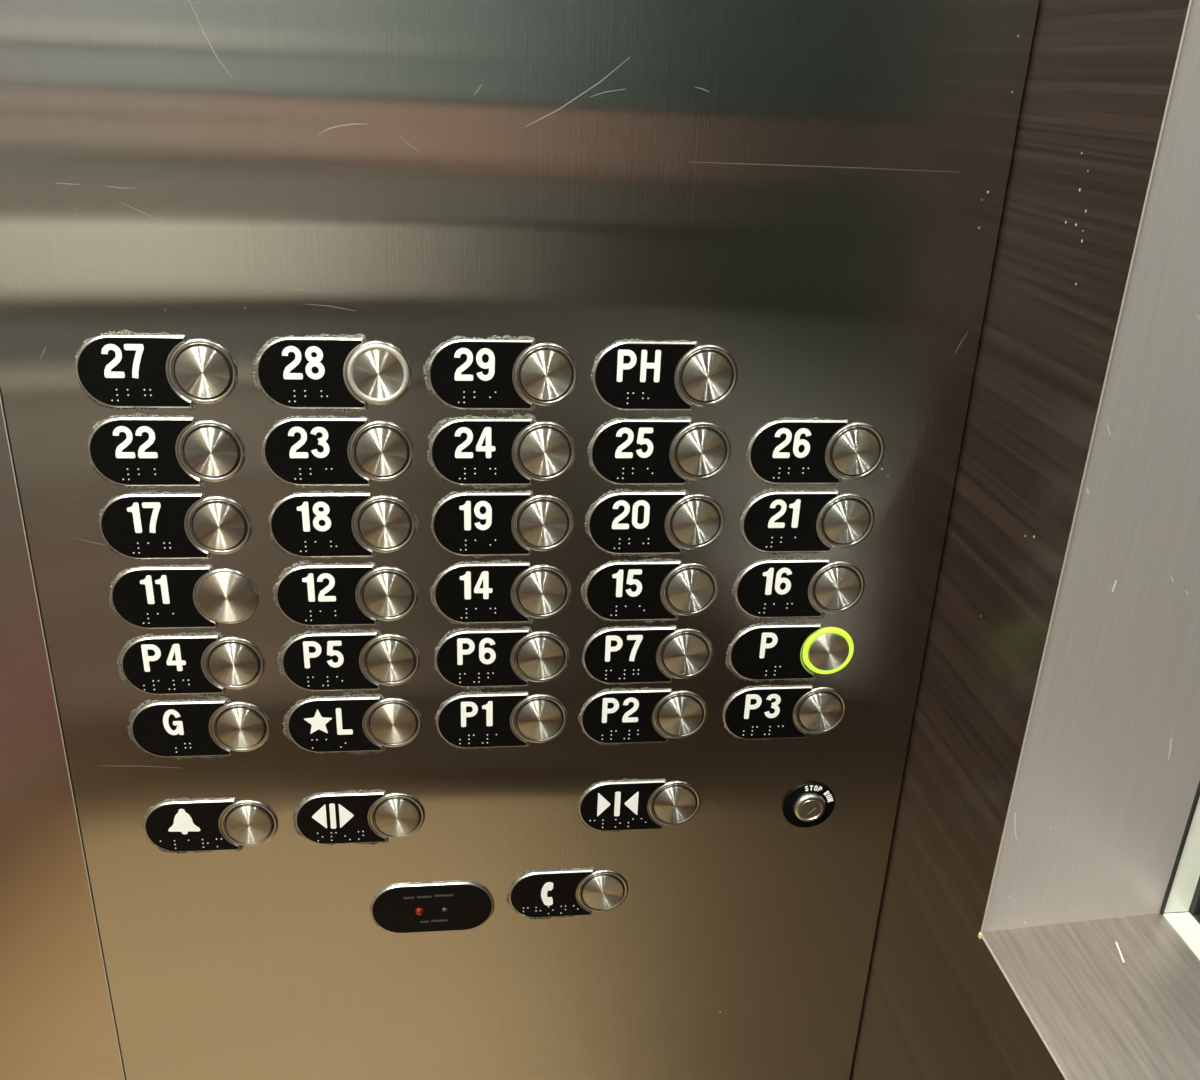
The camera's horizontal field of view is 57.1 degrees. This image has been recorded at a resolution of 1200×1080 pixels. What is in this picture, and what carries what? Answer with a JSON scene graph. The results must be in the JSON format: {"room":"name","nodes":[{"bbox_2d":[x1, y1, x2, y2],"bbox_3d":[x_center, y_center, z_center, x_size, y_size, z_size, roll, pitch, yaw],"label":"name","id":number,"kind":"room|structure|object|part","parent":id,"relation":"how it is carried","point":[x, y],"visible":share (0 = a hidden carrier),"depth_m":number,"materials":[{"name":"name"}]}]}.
{"room":"elevator interior","nodes":[
{"label":"elevator interior","id":0,"kind":"room"},
{"bbox_2d":[0,386,125,1079],"bbox_3d":[-0.415,-0.010,0.457,1.133,2.350,0.050,2,23,-1],"label":"wall","id":1,"kind":"structure","parent":0,"point":[58,1021],"depth_m":0.50,"materials":[{"name":"metal"}]},
{"bbox_2d":[0,0,1038,1079],"bbox_3d":[-0.038,0.003,0.464,0.379,2.310,0.013,-1,23,-7],"label":"control panel","id":2,"kind":"object","parent":1,"relation":"attached to","point":[809,192],"depth_m":0.45,"materials":[{"name":"metal"}]},
{"bbox_3d":[-0.175,-0.063,0.413,0.040,0.028,0.001,-1,23,-7],"label":"label plate","id":3,"kind":"part","parent":2,"relation":"part of","materials":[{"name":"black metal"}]},
{"bbox_3d":[-0.176,-0.034,0.426,0.040,0.028,0.001,-1,23,-7],"label":"label plate","id":4,"kind":"part","parent":2,"relation":"part of","materials":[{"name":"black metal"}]},
{"bbox_3d":[-0.178,-0.005,0.438,0.040,0.028,0.001,-1,23,-7],"label":"label plate","id":5,"kind":"part","parent":2,"relation":"part of","materials":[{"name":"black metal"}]},
{"bbox_3d":[-0.167,-0.063,0.414,0.059,0.032,0.002,-1,23,-7],"label":"floor button","id":6,"kind":"part","parent":2,"relation":"part of","materials":[{"name":"black plastic"}]},
{"bbox_3d":[-0.179,0.024,0.450,0.040,0.028,0.001,-1,23,-7],"label":"label plate","id":7,"kind":"part","parent":2,"relation":"part of","materials":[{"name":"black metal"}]},
{"bbox_3d":[-0.168,-0.034,0.426,0.059,0.032,0.002,-1,23,-7],"label":"floor button","id":8,"kind":"part","parent":2,"relation":"part of","materials":[{"name":"black plastic"}]},
{"bbox_3d":[-0.180,0.053,0.463,0.040,0.028,0.001,-1,23,-7],"label":"label plate","id":9,"kind":"part","parent":2,"relation":"part of","materials":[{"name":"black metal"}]},
{"bbox_3d":[-0.169,-0.005,0.439,0.059,0.031,0.002,-1,23,-7],"label":"floor button","id":10,"kind":"part","parent":2,"relation":"part of","materials":[{"name":"black plastic"}]},
{"bbox_3d":[-0.181,0.082,0.475,0.040,0.028,0.001,-1,23,-7],"label":"label plate","id":11,"kind":"part","parent":2,"relation":"part of","materials":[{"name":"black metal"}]},
{"bbox_3d":[-0.170,0.024,0.451,0.059,0.030,0.002,-1,23,-7],"label":"floor button","id":12,"kind":"part","parent":2,"relation":"part of","materials":[{"name":"black plastic"}]},
{"bbox_3d":[-0.172,0.053,0.464,0.060,0.032,0.002,-1,23,-7],"label":"floor button","id":13,"kind":"part","parent":2,"relation":"part of","materials":[{"name":"black plastic"}]},
{"bbox_3d":[-0.184,0.129,0.495,0.040,0.028,0.001,-1,23,-7],"label":"label plate","id":14,"kind":"part","parent":2,"relation":"part of","materials":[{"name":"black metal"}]},
{"bbox_3d":[-0.173,0.082,0.476,0.060,0.032,0.002,-1,23,-7],"label":"floor button","id":15,"kind":"part","parent":2,"relation":"part of","materials":[{"name":"black plastic"}]},
{"bbox_3d":[-0.175,0.129,0.496,0.059,0.032,0.002,-1,23,-7],"label":"alarm button","id":16,"kind":"part","parent":2,"relation":"part of","materials":[{"name":"black plastic"}]},
{"bbox_3d":[-0.110,-0.064,0.421,0.040,0.028,0.001,-1,23,-7],"label":"label plate","id":17,"kind":"part","parent":2,"relation":"part of","materials":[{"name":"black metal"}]},
{"bbox_3d":[-0.112,-0.035,0.433,0.040,0.028,0.001,-1,23,-7],"label":"label plate","id":18,"kind":"part","parent":2,"relation":"part of","materials":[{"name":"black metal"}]},
{"bbox_3d":[-0.113,-0.006,0.446,0.040,0.028,0.001,-1,23,-7],"label":"label plate","id":19,"kind":"part","parent":2,"relation":"part of","materials":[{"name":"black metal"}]},
{"bbox_3d":[-0.114,0.023,0.458,0.040,0.028,0.001,-1,23,-7],"label":"label plate","id":20,"kind":"part","parent":2,"relation":"part of","materials":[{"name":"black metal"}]},
{"bbox_3d":[-0.115,0.052,0.470,0.040,0.028,0.001,-1,23,-7],"label":"label plate","id":21,"kind":"part","parent":2,"relation":"part of","materials":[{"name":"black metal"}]},
{"bbox_3d":[-0.102,-0.064,0.421,0.060,0.031,0.002,-1,23,-7],"label":"floor button","id":22,"kind":"part","parent":2,"relation":"part of","materials":[{"name":"black plastic"}]},
{"bbox_3d":[-0.117,0.081,0.483,0.040,0.028,0.001,-1,23,-7],"label":"label plate","id":23,"kind":"part","parent":2,"relation":"part of","materials":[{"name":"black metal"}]},
{"bbox_3d":[-0.103,-0.035,0.434,0.059,0.030,0.002,-1,23,-7],"label":"floor button","id":24,"kind":"part","parent":2,"relation":"part of","materials":[{"name":"black plastic"}]},
{"bbox_3d":[-0.118,0.127,0.503,0.040,0.028,0.001,-1,23,-7],"label":"label plate","id":25,"kind":"part","parent":2,"relation":"part of","materials":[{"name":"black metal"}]},
{"bbox_3d":[-0.104,-0.006,0.446,0.059,0.030,0.002,-1,23,-7],"label":"floor button","id":26,"kind":"part","parent":2,"relation":"part of","materials":[{"name":"black plastic"}]},
{"bbox_3d":[-0.106,0.023,0.459,0.059,0.032,0.002,-1,23,-7],"label":"floor button","id":27,"kind":"part","parent":2,"relation":"part of","materials":[{"name":"black plastic"}]},
{"bbox_3d":[-0.107,0.052,0.471,0.060,0.032,0.002,-1,23,-7],"label":"floor button","id":28,"kind":"part","parent":2,"relation":"part of","materials":[{"name":"black plastic"}]},
{"bbox_3d":[-0.108,0.081,0.484,0.060,0.032,0.002,-1,23,-7],"label":"floor button","id":29,"kind":"part","parent":2,"relation":"part of","materials":[{"name":"black plastic"}]},
{"bbox_3d":[-0.110,0.128,0.504,0.060,0.031,0.002,-1,23,-7],"label":"door open button","id":30,"kind":"part","parent":2,"relation":"part of","materials":[{"name":"black plastic"}]},
{"bbox_2d":[370,880,494,932],"bbox_3d":[-0.080,0.177,0.528,0.059,0.031,0.003,-1,23,-7],"label":"plate","id":31,"kind":"object","parent":2,"relation":"attached to","point":[428,906],"visible":1,"depth_m":0.53,"materials":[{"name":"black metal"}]},
{"bbox_2d":[415,908,423,914],"bbox_3d":[-0.086,0.178,0.527,0.004,0.004,0.002,-1,23,-7],"label":"lamp","id":32,"kind":"object","parent":31,"relation":"attached to","point":[418,911],"depth_m":0.53,"materials":[{"name":"red plastic"}]},
{"bbox_2d":[403,894,452,922],"bbox_3d":[-0.082,0.177,0.528,0.024,0.017,0.001,-1,23,-7],"label":"print","id":33,"kind":"object","parent":31,"relation":"attached to","point":[417,908],"depth_m":0.53,"materials":[{"name":"grey"}]},
{"bbox_3d":[-0.046,-0.064,0.428,0.040,0.028,0.001,-1,23,-7],"label":"label plate","id":34,"kind":"part","parent":2,"relation":"part of","materials":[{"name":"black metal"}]},
{"bbox_3d":[-0.048,-0.035,0.441,0.040,0.028,0.001,-1,23,-7],"label":"label plate","id":35,"kind":"part","parent":2,"relation":"part of","materials":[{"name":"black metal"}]},
{"bbox_3d":[-0.049,-0.006,0.453,0.040,0.028,0.001,-1,23,-7],"label":"label plate","id":36,"kind":"part","parent":2,"relation":"part of","materials":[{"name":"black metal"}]},
{"bbox_3d":[-0.050,0.023,0.466,0.040,0.028,0.001,-1,23,-7],"label":"label plate","id":37,"kind":"part","parent":2,"relation":"part of","materials":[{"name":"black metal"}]},
{"bbox_3d":[-0.051,0.052,0.478,0.040,0.028,0.001,-1,23,-7],"label":"label plate","id":38,"kind":"part","parent":2,"relation":"part of","materials":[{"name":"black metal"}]},
{"bbox_3d":[-0.052,0.081,0.490,0.040,0.028,0.001,-1,23,-7],"label":"label plate","id":39,"kind":"part","parent":2,"relation":"part of","materials":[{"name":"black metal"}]},
{"bbox_3d":[-0.038,-0.064,0.429,0.060,0.032,0.002,-1,23,-7],"label":"floor button","id":40,"kind":"part","parent":2,"relation":"part of","materials":[{"name":"black plastic"}]},
{"bbox_3d":[-0.042,0.023,0.466,0.060,0.031,0.002,-1,23,-7],"label":"floor button","id":41,"kind":"part","parent":2,"relation":"part of","materials":[{"name":"black plastic"}]},
{"bbox_3d":[-0.044,0.081,0.491,0.059,0.031,0.002,-1,23,-7],"label":"floor button","id":42,"kind":"part","parent":2,"relation":"part of","materials":[{"name":"black plastic"}]},
{"bbox_3d":[-0.039,-0.035,0.441,0.059,0.032,0.002,-1,23,-7],"label":"floor button","id":43,"kind":"part","parent":2,"relation":"part of","materials":[{"name":"black plastic"}]},
{"bbox_3d":[-0.043,0.052,0.479,0.059,0.032,0.002,-1,23,-7],"label":"floor button","id":44,"kind":"part","parent":2,"relation":"part of","materials":[{"name":"black plastic"}]},
{"bbox_3d":[-0.040,-0.006,0.454,0.059,0.030,0.002,-1,23,-7],"label":"floor button","id":45,"kind":"part","parent":2,"relation":"part of","materials":[{"name":"black plastic"}]},
{"bbox_3d":[-0.024,0.172,0.534,0.040,0.028,0.001,-1,23,-7],"label":"label plate","id":46,"kind":"part","parent":2,"relation":"part of","materials":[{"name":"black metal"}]},
{"bbox_3d":[-0.016,0.172,0.534,0.060,0.032,0.002,-1,23,-7],"label":"phone button","id":47,"kind":"part","parent":2,"relation":"part of","materials":[{"name":"black plastic"}]},
{"bbox_3d":[0.010,0.125,0.517,0.040,0.028,0.001,-1,23,-7],"label":"label plate","id":48,"kind":"part","parent":2,"relation":"part of","materials":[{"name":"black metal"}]},
{"bbox_3d":[0.011,0.080,0.498,0.040,0.028,0.001,-1,23,-7],"label":"label plate","id":49,"kind":"part","parent":2,"relation":"part of","materials":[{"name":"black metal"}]},
{"bbox_3d":[0.013,0.051,0.485,0.040,0.028,0.001,-1,23,-7],"label":"label plate","id":50,"kind":"part","parent":2,"relation":"part of","materials":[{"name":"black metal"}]},
{"bbox_3d":[0.014,0.022,0.473,0.040,0.028,0.001,-1,23,-7],"label":"label plate","id":51,"kind":"part","parent":2,"relation":"part of","materials":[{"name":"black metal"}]},
{"bbox_3d":[0.015,-0.007,0.461,0.040,0.028,0.001,-1,23,-7],"label":"label plate","id":52,"kind":"part","parent":2,"relation":"part of","materials":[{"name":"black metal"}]},
{"bbox_3d":[0.019,0.125,0.518,0.059,0.031,0.002,-1,23,-7],"label":"door close button","id":53,"kind":"part","parent":2,"relation":"part of","materials":[{"name":"black plastic"}]},
{"bbox_3d":[0.016,-0.036,0.448,0.040,0.028,0.001,-1,23,-7],"label":"label plate","id":54,"kind":"part","parent":2,"relation":"part of","materials":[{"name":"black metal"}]},
{"bbox_3d":[0.020,0.080,0.499,0.059,0.031,0.002,-1,23,-7],"label":"floor button","id":55,"kind":"part","parent":2,"relation":"part of","materials":[{"name":"black plastic"}]},
{"bbox_3d":[0.017,-0.065,0.436,0.040,0.028,0.001,-1,23,-7],"label":"label plate","id":56,"kind":"part","parent":2,"relation":"part of","materials":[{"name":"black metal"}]},
{"bbox_3d":[0.021,0.051,0.486,0.059,0.030,0.002,-1,23,-7],"label":"floor button","id":57,"kind":"part","parent":2,"relation":"part of","materials":[{"name":"black plastic"}]},
{"bbox_3d":[0.022,0.022,0.474,0.060,0.031,0.002,-1,23,-7],"label":"floor button","id":58,"kind":"part","parent":2,"relation":"part of","materials":[{"name":"black plastic"}]},
{"bbox_3d":[0.023,-0.007,0.461,0.060,0.031,0.002,-1,23,-7],"label":"floor button","id":59,"kind":"part","parent":2,"relation":"part of","materials":[{"name":"black plastic"}]},
{"bbox_3d":[0.025,-0.036,0.449,0.059,0.031,0.002,-1,23,-7],"label":"floor button","id":60,"kind":"part","parent":2,"relation":"part of","materials":[{"name":"black plastic"}]},
{"bbox_3d":[0.026,-0.065,0.436,0.059,0.030,0.002,-1,23,-7],"label":"floor button","id":61,"kind":"part","parent":2,"relation":"part of","materials":[{"name":"black plastic"}]},
{"bbox_3d":[0.076,0.080,0.506,0.040,0.028,0.001,-1,23,-7],"label":"label plate","id":62,"kind":"part","parent":2,"relation":"part of","materials":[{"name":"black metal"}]},
{"bbox_3d":[0.077,0.051,0.493,0.040,0.028,0.001,-1,23,-7],"label":"label plate","id":63,"kind":"part","parent":2,"relation":"part of","materials":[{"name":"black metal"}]},
{"bbox_3d":[0.079,0.021,0.481,0.040,0.028,0.001,-1,23,-7],"label":"label plate","id":64,"kind":"part","parent":2,"relation":"part of","materials":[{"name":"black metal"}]},
{"bbox_3d":[0.085,0.080,0.506,0.059,0.030,0.002,-1,23,-7],"label":"floor button","id":65,"kind":"part","parent":2,"relation":"part of","materials":[{"name":"black plastic"}]},
{"bbox_3d":[0.085,0.050,0.494,0.059,0.032,0.002,-1,23,-7],"label":"floor button","id":66,"kind":"part","parent":2,"relation":"part of","materials":[{"name":"black plastic"}]},
{"bbox_3d":[0.080,-0.007,0.468,0.040,0.028,0.001,-1,23,-7],"label":"label plate","id":67,"kind":"part","parent":2,"relation":"part of","materials":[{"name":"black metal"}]},
{"bbox_3d":[0.081,-0.036,0.456,0.040,0.028,0.001,-1,23,-7],"label":"label plate","id":68,"kind":"part","parent":2,"relation":"part of","materials":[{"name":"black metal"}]},
{"bbox_3d":[0.087,0.021,0.481,0.060,0.031,0.002,-1,23,-7],"label":"floor button","id":69,"kind":"part","parent":2,"relation":"part of","materials":[{"name":"black plastic"}]},
{"bbox_3d":[0.088,-0.007,0.469,0.059,0.032,0.002,-1,23,-7],"label":"floor button","id":70,"kind":"part","parent":2,"relation":"part of","materials":[{"name":"black plastic"}]},
{"bbox_2d":[782,782,834,827],"bbox_3d":[0.100,0.128,0.528,0.026,0.026,0.004,-1,23,-7],"label":"switch","id":71,"kind":"object","parent":2,"relation":"attached to","point":[809,804],"visible":1,"depth_m":0.53,"materials":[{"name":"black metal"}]},
{"bbox_3d":[0.090,-0.036,0.457,0.059,0.030,0.002,-1,23,-7],"label":"floor button","id":72,"kind":"part","parent":2,"relation":"part of","materials":[{"name":"black plastic"}]},
{"bbox_2d":[849,0,1189,1079],"bbox_3d":[0.371,0.268,-0.113,0.294,2.350,1.500,-1,23,-7],"label":"wall","id":73,"kind":"structure","parent":0,"point":[937,1004],"depth_m":0.42,"materials":[{"name":"brown laminate"}]},
{"bbox_2d":[978,0,1199,1079],"bbox_3d":[0.278,-0.014,-0.189,0.099,0.839,1.066,-1,23,-7],"label":"window","id":74,"kind":"structure","parent":73,"relation":"in","point":[1100,840],"depth_m":0.41,"materials":[{"name":"metal"}]},
{"bbox_3d":[0.254,0.369,-0.025,0.081,0.001,1.065,-1,23,-7],"label":"sill","id":75,"kind":"part","parent":74,"relation":"part of","materials":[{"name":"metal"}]},
{"bbox_3d":[0.318,-0.015,-0.185,0.014,0.838,1.066,-1,23,-7],"label":"frame","id":76,"kind":"part","parent":74,"relation":"part of","materials":[{"name":"metal"}]}
]}

